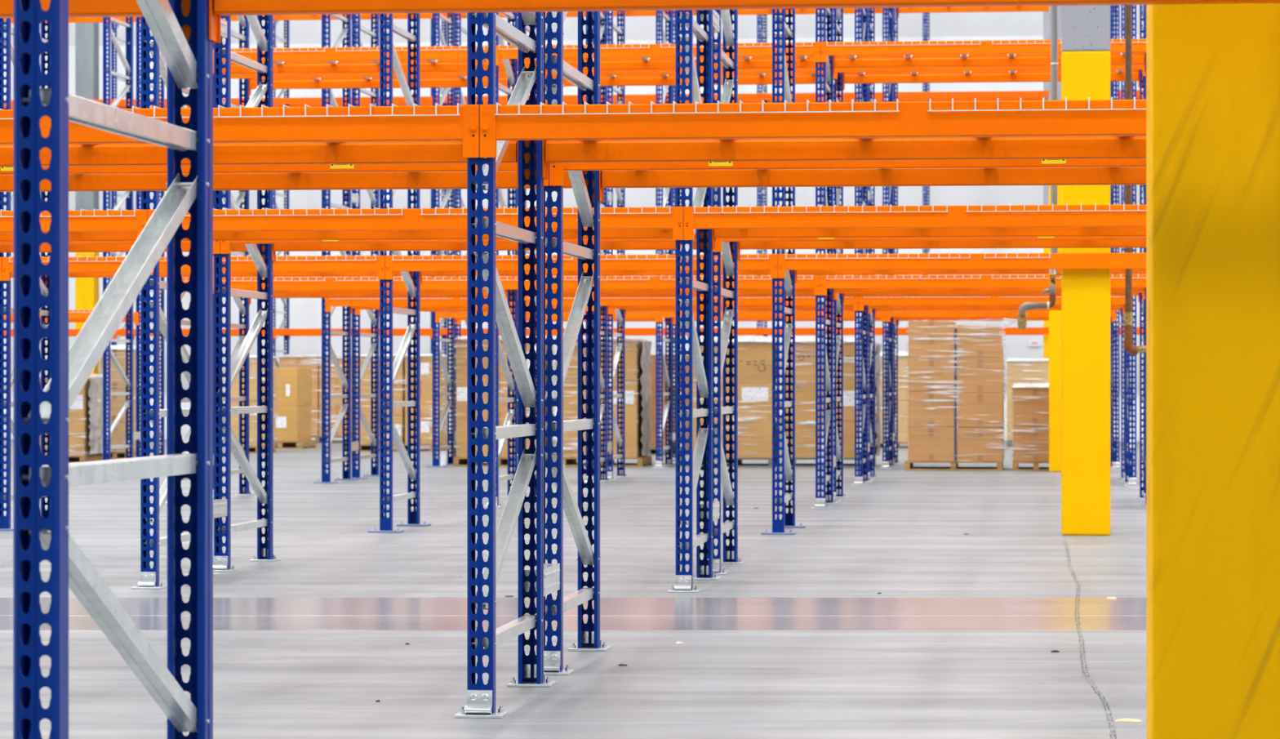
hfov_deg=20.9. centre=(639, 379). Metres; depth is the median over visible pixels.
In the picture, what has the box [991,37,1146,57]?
deck
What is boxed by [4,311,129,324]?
beam
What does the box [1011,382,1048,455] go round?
wrap
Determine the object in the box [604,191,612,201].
spacer
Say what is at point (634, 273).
beam
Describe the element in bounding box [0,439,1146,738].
floor
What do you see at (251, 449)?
wooden pallet
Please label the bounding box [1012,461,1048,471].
wooden pallet
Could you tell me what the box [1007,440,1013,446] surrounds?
wooden pallet
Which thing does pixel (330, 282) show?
beam
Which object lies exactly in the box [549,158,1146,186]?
beam
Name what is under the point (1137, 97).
beam
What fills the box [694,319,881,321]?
beam
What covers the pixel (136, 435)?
spacer
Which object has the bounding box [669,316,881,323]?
beam
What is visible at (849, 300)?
beam
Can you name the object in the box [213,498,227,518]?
spacer
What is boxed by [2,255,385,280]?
beam
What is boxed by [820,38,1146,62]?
beam
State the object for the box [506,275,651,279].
deck
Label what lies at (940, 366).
carton
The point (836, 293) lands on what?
beam
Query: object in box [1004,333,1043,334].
beam
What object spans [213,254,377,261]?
deck
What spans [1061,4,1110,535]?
column
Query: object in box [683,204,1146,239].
beam
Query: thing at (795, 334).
beam
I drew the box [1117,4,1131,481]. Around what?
frame
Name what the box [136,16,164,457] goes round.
frame
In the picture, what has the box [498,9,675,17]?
beam
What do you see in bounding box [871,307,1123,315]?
beam
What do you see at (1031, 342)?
notice
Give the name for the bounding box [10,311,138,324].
beam
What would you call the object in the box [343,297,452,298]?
deck
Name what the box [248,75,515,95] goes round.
beam
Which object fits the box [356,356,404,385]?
carton
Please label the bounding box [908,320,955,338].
carton
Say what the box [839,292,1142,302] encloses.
beam
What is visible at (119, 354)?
carton
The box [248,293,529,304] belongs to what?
beam
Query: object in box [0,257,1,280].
beam
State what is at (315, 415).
carton
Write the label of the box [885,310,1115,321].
beam
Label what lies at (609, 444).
spacer
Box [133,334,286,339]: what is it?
beam
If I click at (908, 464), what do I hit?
wooden pallet
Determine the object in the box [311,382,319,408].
carton
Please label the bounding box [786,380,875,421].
carton
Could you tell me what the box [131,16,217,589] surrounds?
frame
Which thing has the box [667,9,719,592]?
frame
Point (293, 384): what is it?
carton
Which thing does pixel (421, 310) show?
beam
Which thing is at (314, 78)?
deck
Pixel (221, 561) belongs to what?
frame
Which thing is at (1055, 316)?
column
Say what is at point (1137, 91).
beam
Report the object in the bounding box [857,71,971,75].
deck
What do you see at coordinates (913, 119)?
beam
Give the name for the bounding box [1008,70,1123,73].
deck
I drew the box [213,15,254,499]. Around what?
frame
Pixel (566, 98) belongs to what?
beam
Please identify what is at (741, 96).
beam
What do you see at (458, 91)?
frame
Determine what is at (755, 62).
beam
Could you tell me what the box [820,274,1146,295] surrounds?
beam
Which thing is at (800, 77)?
beam
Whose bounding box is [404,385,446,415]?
carton
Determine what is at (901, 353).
wrap
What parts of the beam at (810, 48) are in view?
rail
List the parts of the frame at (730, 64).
post, plate, post, plate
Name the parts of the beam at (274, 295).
rail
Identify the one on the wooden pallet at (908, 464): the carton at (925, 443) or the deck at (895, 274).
the carton at (925, 443)
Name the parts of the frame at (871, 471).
post, post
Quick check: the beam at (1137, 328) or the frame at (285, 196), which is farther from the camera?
the frame at (285, 196)
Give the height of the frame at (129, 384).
7.298 m
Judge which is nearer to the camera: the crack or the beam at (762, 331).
the crack
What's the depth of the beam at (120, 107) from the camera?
55.10 m
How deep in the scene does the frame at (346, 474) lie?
33.15 m
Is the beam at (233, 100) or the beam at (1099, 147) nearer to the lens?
the beam at (1099, 147)
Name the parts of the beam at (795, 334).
rail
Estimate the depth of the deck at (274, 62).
26.88 m
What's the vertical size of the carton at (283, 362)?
0.400 m
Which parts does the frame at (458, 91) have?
post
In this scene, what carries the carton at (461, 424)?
on the wooden pallet at (457, 461)
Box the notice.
[1028,339,1040,346]
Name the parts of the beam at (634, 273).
rail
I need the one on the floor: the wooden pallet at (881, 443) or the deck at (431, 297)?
the wooden pallet at (881, 443)
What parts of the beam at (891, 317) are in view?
rail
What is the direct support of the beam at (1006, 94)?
attached to the frame at (925, 33)
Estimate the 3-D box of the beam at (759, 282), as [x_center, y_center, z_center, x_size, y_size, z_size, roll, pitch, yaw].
[0.121,-0.720,26.548,2.515,0.154,0.062,0,0,6]
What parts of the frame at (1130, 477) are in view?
post, post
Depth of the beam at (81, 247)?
18.84 m
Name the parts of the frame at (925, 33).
post, post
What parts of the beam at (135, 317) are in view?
rail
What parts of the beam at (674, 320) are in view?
rail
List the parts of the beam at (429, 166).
rail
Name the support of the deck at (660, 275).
on the beam at (759, 282)
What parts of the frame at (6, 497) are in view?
post, plate, post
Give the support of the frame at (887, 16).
on the floor
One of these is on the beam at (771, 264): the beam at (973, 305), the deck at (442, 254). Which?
the deck at (442, 254)
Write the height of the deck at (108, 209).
0.039 m
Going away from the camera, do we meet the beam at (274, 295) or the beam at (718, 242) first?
the beam at (718, 242)
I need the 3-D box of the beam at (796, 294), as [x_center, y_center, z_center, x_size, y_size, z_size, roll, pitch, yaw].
[0.402,-0.720,29.045,2.515,0.154,0.062,0,0,6]
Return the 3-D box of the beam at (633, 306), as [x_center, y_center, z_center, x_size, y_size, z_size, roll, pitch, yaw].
[0.898,-0.720,33.462,2.515,0.154,0.062,0,0,6]
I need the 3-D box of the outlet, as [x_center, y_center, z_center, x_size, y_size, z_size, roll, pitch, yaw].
[3.229,-0.197,22.350,0.079,0.052,0.049,0,0,-1]
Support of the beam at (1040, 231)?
attached to the frame
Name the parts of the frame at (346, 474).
post, plate, post, plate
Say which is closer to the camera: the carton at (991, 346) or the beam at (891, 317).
the carton at (991, 346)
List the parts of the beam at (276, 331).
rail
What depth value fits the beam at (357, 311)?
34.21 m
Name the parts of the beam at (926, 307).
rail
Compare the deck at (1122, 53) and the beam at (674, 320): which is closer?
the deck at (1122, 53)
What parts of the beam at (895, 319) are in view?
rail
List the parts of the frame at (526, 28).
post, post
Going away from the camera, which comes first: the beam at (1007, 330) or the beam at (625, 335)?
the beam at (1007, 330)
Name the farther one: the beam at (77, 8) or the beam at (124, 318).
the beam at (124, 318)
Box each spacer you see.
[128,431,140,439]
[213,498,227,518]
[220,17,227,38]
[344,192,359,203]
[344,441,359,450]
[510,455,518,465]
[524,563,559,595]
[600,441,612,451]
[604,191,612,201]
[666,432,675,440]
[699,9,719,32]
[699,501,719,520]
[826,455,835,467]
[862,189,870,200]
[862,442,870,452]
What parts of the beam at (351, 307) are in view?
rail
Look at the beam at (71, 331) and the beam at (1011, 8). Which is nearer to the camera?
the beam at (1011, 8)
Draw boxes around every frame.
[0,17,51,530]
[13,0,213,738]
[102,16,133,460]
[111,22,129,350]
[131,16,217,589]
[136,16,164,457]
[163,88,213,506]
[213,14,280,571]
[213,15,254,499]
[273,20,288,443]
[313,13,359,483]
[351,13,384,479]
[368,13,431,533]
[425,13,454,466]
[431,18,447,442]
[453,11,555,718]
[454,12,466,457]
[483,12,517,506]
[517,12,536,496]
[543,10,610,675]
[583,10,611,483]
[600,21,604,337]
[607,10,628,479]
[652,9,675,467]
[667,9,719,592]
[669,10,687,464]
[706,8,744,574]
[756,14,767,336]
[760,8,805,534]
[810,8,837,508]
[826,8,847,502]
[850,8,871,484]
[862,7,878,480]
[879,7,896,468]
[890,7,901,465]
[922,13,929,275]
[1110,4,1120,469]
[1111,5,1115,457]
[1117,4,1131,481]
[1121,4,1139,485]
[1135,4,1145,502]
[1141,4,1146,509]
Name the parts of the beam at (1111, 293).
rail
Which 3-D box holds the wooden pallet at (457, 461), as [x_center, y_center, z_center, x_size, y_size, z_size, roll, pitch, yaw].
[-1.552,0.925,39.727,1.014,0.100,1.000,0,0,6]
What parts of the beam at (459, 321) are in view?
rail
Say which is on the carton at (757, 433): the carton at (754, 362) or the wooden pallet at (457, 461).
the carton at (754, 362)
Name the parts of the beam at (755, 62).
rail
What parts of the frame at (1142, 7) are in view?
post, post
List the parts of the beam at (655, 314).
rail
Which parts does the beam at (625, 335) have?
rail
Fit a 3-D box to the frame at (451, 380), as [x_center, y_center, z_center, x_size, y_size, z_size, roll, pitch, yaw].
[-2.229,-2.674,39.449,0.210,7.298,1.157,0,0,6]
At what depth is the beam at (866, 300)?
32.17 m
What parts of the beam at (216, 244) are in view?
rail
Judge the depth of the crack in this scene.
12.08 m
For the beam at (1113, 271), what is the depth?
22.88 m
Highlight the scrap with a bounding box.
[1115,718,1142,721]
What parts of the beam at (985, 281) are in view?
rail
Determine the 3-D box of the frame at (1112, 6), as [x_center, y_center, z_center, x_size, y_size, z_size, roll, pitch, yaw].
[5.438,-2.674,40.064,0.140,7.298,1.157,0,0,6]
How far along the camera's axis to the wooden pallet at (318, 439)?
53.76 m
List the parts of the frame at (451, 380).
plate, post, post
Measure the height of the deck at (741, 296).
0.039 m
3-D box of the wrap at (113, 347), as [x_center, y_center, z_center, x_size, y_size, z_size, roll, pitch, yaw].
[-6.408,0.225,43.242,0.417,1.315,1.041,0,0,6]
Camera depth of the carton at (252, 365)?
46.30 m
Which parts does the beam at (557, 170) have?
rail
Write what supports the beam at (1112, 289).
attached to the frame at (1143, 503)
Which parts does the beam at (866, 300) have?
rail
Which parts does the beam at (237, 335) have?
rail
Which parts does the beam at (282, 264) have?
rail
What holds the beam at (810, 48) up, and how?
attached to the frame at (512, 80)
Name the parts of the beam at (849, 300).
rail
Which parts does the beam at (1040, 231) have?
rail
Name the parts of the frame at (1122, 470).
post, post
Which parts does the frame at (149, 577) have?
plate, post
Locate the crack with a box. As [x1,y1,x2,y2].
[1062,540,1116,738]
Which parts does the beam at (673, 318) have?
rail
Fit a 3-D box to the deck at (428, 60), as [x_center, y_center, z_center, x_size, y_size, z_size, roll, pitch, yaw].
[-1.707,-2.553,27.279,1.167,0.039,1.106,0,0,6]
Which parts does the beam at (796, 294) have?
rail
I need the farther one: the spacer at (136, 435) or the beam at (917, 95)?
the beam at (917, 95)
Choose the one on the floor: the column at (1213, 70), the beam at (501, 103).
the column at (1213, 70)
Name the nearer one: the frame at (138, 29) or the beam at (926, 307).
the beam at (926, 307)
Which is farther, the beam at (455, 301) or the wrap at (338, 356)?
the wrap at (338, 356)
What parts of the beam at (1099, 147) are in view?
rail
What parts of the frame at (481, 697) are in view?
plate, post, post, plate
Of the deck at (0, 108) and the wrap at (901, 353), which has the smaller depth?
the deck at (0, 108)
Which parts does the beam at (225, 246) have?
rail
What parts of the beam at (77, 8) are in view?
rail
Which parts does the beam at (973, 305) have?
rail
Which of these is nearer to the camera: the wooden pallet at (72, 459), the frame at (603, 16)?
the frame at (603, 16)
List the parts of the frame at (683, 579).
plate, post, post, plate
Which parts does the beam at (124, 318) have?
rail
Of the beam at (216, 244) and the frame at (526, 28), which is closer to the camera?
the beam at (216, 244)
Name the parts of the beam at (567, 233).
rail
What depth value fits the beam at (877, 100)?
53.80 m
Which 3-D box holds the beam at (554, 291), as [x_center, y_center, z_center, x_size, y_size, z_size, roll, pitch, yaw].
[0.238,-0.720,27.587,2.515,0.154,0.062,0,0,6]
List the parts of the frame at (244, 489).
post, post, plate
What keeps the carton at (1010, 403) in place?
on the wooden pallet
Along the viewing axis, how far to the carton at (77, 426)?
40.65 m
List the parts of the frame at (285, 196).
post, post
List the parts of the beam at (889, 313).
rail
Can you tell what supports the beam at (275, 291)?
attached to the frame at (512, 80)
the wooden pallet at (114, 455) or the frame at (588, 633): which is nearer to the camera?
the frame at (588, 633)
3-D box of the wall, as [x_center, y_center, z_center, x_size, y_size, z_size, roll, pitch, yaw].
[2.291,-4.525,56.236,40.000,11.000,0.520,0,0,6]
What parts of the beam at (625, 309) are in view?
rail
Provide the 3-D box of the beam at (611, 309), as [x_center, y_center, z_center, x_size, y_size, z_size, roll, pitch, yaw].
[0.945,-0.720,33.881,2.515,0.154,0.062,0,0,6]
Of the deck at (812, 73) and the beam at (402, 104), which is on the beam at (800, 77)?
the deck at (812, 73)
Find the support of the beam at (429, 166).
attached to the frame
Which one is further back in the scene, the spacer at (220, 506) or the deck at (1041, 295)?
the deck at (1041, 295)
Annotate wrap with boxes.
[40,373,111,455]
[97,345,151,451]
[242,355,277,440]
[280,354,366,430]
[355,353,447,441]
[453,335,555,457]
[563,337,652,457]
[693,335,781,454]
[786,335,881,456]
[875,351,908,428]
[906,318,1005,461]
[1005,357,1048,434]
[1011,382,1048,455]
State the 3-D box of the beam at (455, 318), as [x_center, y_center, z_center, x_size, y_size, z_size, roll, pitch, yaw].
[-0.920,-0.720,39.828,2.515,0.154,0.062,0,0,6]
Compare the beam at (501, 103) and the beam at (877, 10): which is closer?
the beam at (877, 10)
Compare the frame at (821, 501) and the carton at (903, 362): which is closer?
the frame at (821, 501)
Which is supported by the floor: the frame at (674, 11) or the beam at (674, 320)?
the frame at (674, 11)
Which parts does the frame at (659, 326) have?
post, post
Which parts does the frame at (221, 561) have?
post, plate, post, plate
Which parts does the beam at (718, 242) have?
rail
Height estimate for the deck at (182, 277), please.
0.039 m
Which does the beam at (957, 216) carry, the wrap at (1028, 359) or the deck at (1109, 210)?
the deck at (1109, 210)
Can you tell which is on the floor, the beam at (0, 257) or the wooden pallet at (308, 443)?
the wooden pallet at (308, 443)
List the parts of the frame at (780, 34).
post, plate, post, plate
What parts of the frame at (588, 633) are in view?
post, plate, post, plate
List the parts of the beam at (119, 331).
rail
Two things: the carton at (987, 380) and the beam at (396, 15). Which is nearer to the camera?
the carton at (987, 380)
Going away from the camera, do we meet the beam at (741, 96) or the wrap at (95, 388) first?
the wrap at (95, 388)
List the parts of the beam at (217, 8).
rail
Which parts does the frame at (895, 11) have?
post, post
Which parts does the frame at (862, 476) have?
post, post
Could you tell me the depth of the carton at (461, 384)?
39.26 m
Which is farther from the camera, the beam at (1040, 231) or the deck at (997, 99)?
the beam at (1040, 231)
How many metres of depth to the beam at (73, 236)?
17.34 m
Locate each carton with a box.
[40,377,90,418]
[40,417,102,455]
[100,350,140,390]
[111,390,140,422]
[111,422,140,452]
[231,358,275,400]
[231,400,275,446]
[273,367,311,405]
[275,405,311,440]
[279,357,319,382]
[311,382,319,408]
[311,408,319,436]
[319,357,356,382]
[319,382,356,408]
[319,408,356,436]
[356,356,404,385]
[356,385,404,415]
[356,415,404,444]
[404,356,446,385]
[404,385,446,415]
[404,414,446,444]
[456,340,552,379]
[456,379,552,418]
[456,418,552,457]
[563,378,646,457]
[565,340,643,378]
[649,354,688,400]
[649,400,688,448]
[693,342,779,382]
[693,382,779,457]
[786,342,875,380]
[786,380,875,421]
[786,420,875,457]
[875,356,908,400]
[875,400,909,442]
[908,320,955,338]
[908,338,955,356]
[908,356,955,391]
[908,391,955,426]
[908,426,955,461]
[957,324,1004,357]
[957,356,1004,392]
[957,392,1004,426]
[957,426,1004,461]
[1007,361,1048,398]
[1007,398,1013,439]
[1013,387,1048,425]
[1013,425,1048,461]
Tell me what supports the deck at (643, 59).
on the beam at (810, 48)
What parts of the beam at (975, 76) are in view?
rail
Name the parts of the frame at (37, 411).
post, post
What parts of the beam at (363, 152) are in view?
rail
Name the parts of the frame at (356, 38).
post, plate, post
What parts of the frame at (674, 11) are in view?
post, post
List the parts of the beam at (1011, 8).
rail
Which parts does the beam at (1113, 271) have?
rail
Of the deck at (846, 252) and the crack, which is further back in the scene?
the deck at (846, 252)
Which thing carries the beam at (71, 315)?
attached to the frame at (129, 384)
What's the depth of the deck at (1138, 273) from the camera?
26.18 m
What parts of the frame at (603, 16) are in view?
post, post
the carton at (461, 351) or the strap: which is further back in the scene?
the carton at (461, 351)
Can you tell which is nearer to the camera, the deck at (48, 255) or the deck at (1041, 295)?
the deck at (48, 255)
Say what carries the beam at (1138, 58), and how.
attached to the frame at (1143, 503)
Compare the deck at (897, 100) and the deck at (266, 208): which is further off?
the deck at (266, 208)
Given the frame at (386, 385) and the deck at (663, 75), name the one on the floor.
the frame at (386, 385)
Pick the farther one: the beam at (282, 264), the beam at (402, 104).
the beam at (402, 104)
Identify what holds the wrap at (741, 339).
attached to the carton at (757, 433)
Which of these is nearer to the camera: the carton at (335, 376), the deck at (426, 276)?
the deck at (426, 276)
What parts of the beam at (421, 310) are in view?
rail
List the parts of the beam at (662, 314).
rail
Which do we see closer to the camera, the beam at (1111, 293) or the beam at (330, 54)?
the beam at (330, 54)
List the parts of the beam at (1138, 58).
rail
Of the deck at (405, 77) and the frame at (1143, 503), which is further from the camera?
the deck at (405, 77)
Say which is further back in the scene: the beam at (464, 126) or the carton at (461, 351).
the carton at (461, 351)
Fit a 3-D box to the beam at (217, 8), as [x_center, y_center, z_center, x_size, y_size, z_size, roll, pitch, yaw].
[0.400,-0.720,6.476,2.515,0.154,0.062,0,0,6]
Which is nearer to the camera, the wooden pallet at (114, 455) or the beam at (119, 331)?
the wooden pallet at (114, 455)
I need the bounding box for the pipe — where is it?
[1001,5,1061,328]
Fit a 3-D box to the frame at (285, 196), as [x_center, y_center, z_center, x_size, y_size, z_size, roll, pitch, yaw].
[-5.627,-2.674,54.301,0.140,7.298,1.157,0,0,6]
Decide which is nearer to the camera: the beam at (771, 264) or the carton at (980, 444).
the beam at (771, 264)
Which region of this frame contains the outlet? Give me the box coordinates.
[1137,345,1146,353]
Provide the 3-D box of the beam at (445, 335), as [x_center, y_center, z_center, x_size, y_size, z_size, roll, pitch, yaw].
[-1.817,-0.720,54.399,2.515,0.154,0.062,0,0,6]
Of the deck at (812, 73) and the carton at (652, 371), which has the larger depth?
the carton at (652, 371)
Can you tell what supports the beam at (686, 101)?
attached to the frame at (761, 35)
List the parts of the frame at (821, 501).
plate, post, post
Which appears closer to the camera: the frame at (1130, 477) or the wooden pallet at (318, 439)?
the frame at (1130, 477)
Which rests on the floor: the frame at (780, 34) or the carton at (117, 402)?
the frame at (780, 34)
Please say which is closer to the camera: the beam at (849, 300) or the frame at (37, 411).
the frame at (37, 411)
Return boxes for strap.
[955,328,956,461]
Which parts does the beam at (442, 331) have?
rail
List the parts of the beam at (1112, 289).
rail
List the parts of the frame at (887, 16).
post, post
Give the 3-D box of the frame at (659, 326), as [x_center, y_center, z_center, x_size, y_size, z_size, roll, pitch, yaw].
[0.272,-2.674,39.168,0.140,7.298,1.157,0,0,6]
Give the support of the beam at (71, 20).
attached to the frame at (138, 29)
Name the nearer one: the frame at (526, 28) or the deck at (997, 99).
the deck at (997, 99)
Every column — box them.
[75,22,98,377]
[1043,11,1048,382]
[1048,5,1061,471]
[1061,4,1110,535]
[1146,3,1279,738]
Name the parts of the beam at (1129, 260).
rail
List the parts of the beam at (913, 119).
rail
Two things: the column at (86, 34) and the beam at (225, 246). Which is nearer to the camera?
the beam at (225, 246)
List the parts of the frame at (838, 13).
post, post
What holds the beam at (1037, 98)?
attached to the frame
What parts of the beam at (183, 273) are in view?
rail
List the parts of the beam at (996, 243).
rail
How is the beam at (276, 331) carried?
attached to the frame at (285, 196)
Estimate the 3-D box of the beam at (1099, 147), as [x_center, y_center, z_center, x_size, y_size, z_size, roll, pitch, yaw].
[0.905,-0.720,10.973,2.515,0.154,0.062,0,0,6]
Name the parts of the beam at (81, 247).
rail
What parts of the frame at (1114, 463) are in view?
post, post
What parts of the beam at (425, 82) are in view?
rail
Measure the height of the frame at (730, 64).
7.298 m
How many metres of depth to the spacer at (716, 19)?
17.21 m
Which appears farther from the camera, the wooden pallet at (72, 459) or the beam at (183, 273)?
the wooden pallet at (72, 459)
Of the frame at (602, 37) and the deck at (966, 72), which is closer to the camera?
the deck at (966, 72)
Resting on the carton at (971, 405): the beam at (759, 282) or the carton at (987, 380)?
the carton at (987, 380)
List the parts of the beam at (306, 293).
rail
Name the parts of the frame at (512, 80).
post, post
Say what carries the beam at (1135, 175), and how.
attached to the frame
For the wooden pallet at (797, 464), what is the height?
0.098 m
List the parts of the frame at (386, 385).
post, plate, post, plate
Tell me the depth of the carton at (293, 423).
49.38 m
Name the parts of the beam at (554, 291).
rail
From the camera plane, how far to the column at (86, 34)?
54.29 m
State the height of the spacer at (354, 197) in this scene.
0.087 m
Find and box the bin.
[440,450,446,466]
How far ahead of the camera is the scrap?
9.92 m
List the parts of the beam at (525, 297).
rail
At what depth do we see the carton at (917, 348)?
37.51 m
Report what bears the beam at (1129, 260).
attached to the frame at (780, 34)
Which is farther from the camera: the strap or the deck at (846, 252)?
the strap
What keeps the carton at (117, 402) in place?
on the carton at (118, 435)
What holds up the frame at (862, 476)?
on the floor
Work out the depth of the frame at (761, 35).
52.99 m
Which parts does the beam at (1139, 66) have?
rail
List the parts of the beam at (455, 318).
rail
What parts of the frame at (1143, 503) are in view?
post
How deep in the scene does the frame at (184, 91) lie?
27.35 m
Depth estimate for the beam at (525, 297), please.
28.00 m
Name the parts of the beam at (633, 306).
rail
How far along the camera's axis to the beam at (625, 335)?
54.14 m
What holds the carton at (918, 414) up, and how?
on the carton at (925, 443)
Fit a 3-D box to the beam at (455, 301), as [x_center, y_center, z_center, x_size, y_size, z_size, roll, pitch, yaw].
[-1.720,-0.720,32.704,2.515,0.154,0.062,0,0,6]
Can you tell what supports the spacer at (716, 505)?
attached to the frame at (683, 579)
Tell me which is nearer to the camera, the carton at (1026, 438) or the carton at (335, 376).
the carton at (1026, 438)
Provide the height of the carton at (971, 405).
0.371 m
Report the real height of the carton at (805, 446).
0.415 m
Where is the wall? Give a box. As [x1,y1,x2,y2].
[3,4,1143,440]
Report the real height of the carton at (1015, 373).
0.534 m
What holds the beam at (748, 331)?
attached to the frame at (602, 37)
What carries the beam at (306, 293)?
attached to the frame at (244, 489)
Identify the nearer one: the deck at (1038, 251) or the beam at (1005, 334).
the deck at (1038, 251)
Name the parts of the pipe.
lever, arm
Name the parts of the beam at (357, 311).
rail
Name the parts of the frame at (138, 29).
post, post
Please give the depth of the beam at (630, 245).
18.64 m
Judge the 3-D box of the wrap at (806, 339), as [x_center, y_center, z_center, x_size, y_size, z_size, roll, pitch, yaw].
[2.190,0.185,39.494,1.065,1.378,1.041,0,0,6]
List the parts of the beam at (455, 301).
rail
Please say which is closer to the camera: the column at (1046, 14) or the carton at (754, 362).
the carton at (754, 362)
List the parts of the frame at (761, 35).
post, post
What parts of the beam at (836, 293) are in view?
rail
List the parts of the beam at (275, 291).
rail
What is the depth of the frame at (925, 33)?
52.66 m
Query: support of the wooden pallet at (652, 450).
on the floor
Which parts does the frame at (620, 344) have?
post, post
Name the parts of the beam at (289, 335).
rail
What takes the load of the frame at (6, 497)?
on the floor
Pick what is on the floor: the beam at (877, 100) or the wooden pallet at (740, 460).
the wooden pallet at (740, 460)
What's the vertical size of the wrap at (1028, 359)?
1.206 m
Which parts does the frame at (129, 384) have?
post, post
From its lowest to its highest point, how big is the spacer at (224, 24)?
0.087 m
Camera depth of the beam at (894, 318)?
39.72 m
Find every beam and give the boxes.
[0,0,190,41]
[0,104,479,157]
[0,140,529,179]
[0,162,548,186]
[0,170,587,191]
[0,209,147,238]
[0,231,190,241]
[0,240,220,253]
[0,244,265,261]
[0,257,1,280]
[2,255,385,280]
[3,16,140,23]
[3,98,113,106]
[3,309,93,319]
[3,328,113,338]
[4,106,125,109]
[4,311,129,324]
[10,272,47,284]
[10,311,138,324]
[10,318,140,322]
[68,271,413,281]
[113,97,265,107]
[113,328,265,338]
[133,104,283,108]
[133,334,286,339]
[147,206,683,239]
[182,276,488,296]
[208,0,1279,43]
[213,45,488,65]
[213,58,512,76]
[213,229,703,248]
[213,289,512,299]
[220,238,695,253]
[222,12,466,21]
[222,71,518,79]
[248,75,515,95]
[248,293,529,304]
[271,241,723,261]
[273,96,432,106]
[273,293,518,300]
[273,328,432,338]
[288,102,444,106]
[288,334,444,339]
[324,297,587,311]
[347,306,603,314]
[355,308,608,315]
[378,308,620,316]
[385,253,777,279]
[415,270,770,284]
[434,94,586,104]
[434,328,592,337]
[435,311,658,322]
[444,101,584,105]
[444,334,603,338]
[453,317,668,324]
[457,319,665,324]
[480,99,1146,158]
[495,41,820,65]
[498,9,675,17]
[499,275,820,295]
[514,55,823,77]
[514,288,827,299]
[524,292,813,300]
[525,67,822,75]
[526,320,665,321]
[534,135,1146,178]
[545,72,837,89]
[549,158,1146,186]
[563,293,834,302]
[591,166,1146,202]
[591,296,858,311]
[600,93,759,102]
[601,327,759,335]
[604,305,863,313]
[604,334,764,337]
[608,307,853,314]
[609,100,755,103]
[622,308,853,315]
[658,310,885,322]
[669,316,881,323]
[672,318,881,324]
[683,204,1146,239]
[685,7,884,15]
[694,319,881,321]
[706,226,1146,248]
[712,235,1146,251]
[732,240,1146,258]
[759,91,924,102]
[759,327,908,335]
[764,98,921,102]
[767,333,908,336]
[777,252,1146,278]
[791,268,1146,283]
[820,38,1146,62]
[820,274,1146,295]
[829,52,1145,74]
[829,287,1145,298]
[833,64,1145,78]
[833,291,1145,299]
[839,69,1143,89]
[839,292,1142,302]
[858,295,1124,311]
[864,304,1124,312]
[867,306,1124,313]
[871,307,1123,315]
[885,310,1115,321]
[890,316,1112,323]
[893,318,1048,324]
[895,5,1048,17]
[895,319,1048,324]
[924,90,1048,101]
[928,97,1042,101]
[955,327,1048,333]
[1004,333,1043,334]
[1114,327,1143,333]
[1117,89,1143,97]
[1117,96,1143,99]
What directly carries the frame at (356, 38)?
on the floor
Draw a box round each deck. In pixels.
[0,108,93,144]
[0,208,138,217]
[8,255,187,262]
[40,309,91,312]
[132,102,462,118]
[182,276,324,280]
[185,206,404,216]
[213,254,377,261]
[222,46,337,64]
[262,77,372,80]
[335,44,486,63]
[335,275,476,280]
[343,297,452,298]
[391,253,573,260]
[404,76,466,79]
[420,205,672,214]
[494,98,899,140]
[497,43,649,62]
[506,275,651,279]
[555,74,669,77]
[600,253,768,259]
[660,41,813,59]
[660,275,813,279]
[693,204,948,213]
[737,296,852,297]
[757,72,818,75]
[785,252,970,258]
[826,39,980,58]
[826,274,980,279]
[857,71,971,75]
[928,96,1146,136]
[966,202,1146,211]
[983,251,1050,257]
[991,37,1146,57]
[991,273,1146,278]
[998,295,1124,297]
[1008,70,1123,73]
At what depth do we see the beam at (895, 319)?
40.74 m
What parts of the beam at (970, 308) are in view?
rail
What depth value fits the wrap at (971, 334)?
37.46 m
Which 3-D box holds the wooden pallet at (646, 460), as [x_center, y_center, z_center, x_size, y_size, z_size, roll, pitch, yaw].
[-0.380,0.925,39.723,0.935,0.100,1.000,0,0,6]
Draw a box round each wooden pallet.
[68,453,102,462]
[106,451,140,459]
[231,444,275,453]
[275,440,316,448]
[296,436,356,443]
[355,443,446,451]
[453,457,546,466]
[563,455,652,466]
[646,447,688,455]
[701,457,779,466]
[791,456,875,466]
[880,442,908,448]
[904,458,1003,470]
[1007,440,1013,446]
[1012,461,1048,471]
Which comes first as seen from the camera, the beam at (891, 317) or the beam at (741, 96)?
the beam at (891, 317)
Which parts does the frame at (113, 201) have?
post, post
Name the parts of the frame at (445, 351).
post, post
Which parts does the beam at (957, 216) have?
rail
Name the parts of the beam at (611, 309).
rail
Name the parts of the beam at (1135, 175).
rail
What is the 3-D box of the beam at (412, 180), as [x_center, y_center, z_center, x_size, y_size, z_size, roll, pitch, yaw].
[-1.433,-0.720,12.712,2.515,0.154,0.062,0,0,6]
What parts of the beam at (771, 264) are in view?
rail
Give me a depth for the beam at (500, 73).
28.29 m
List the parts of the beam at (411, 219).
rail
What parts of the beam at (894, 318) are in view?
rail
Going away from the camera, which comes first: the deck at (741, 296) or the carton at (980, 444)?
the deck at (741, 296)
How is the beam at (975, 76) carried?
attached to the frame at (1142, 7)
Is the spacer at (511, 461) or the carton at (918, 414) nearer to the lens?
the spacer at (511, 461)
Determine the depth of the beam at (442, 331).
53.40 m
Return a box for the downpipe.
[1118,4,1146,355]
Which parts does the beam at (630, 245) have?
rail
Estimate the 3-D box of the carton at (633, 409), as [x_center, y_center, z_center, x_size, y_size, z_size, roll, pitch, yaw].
[-0.405,0.432,39.730,0.856,0.885,0.990,0,0,6]
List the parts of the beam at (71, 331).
rail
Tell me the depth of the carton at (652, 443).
45.07 m

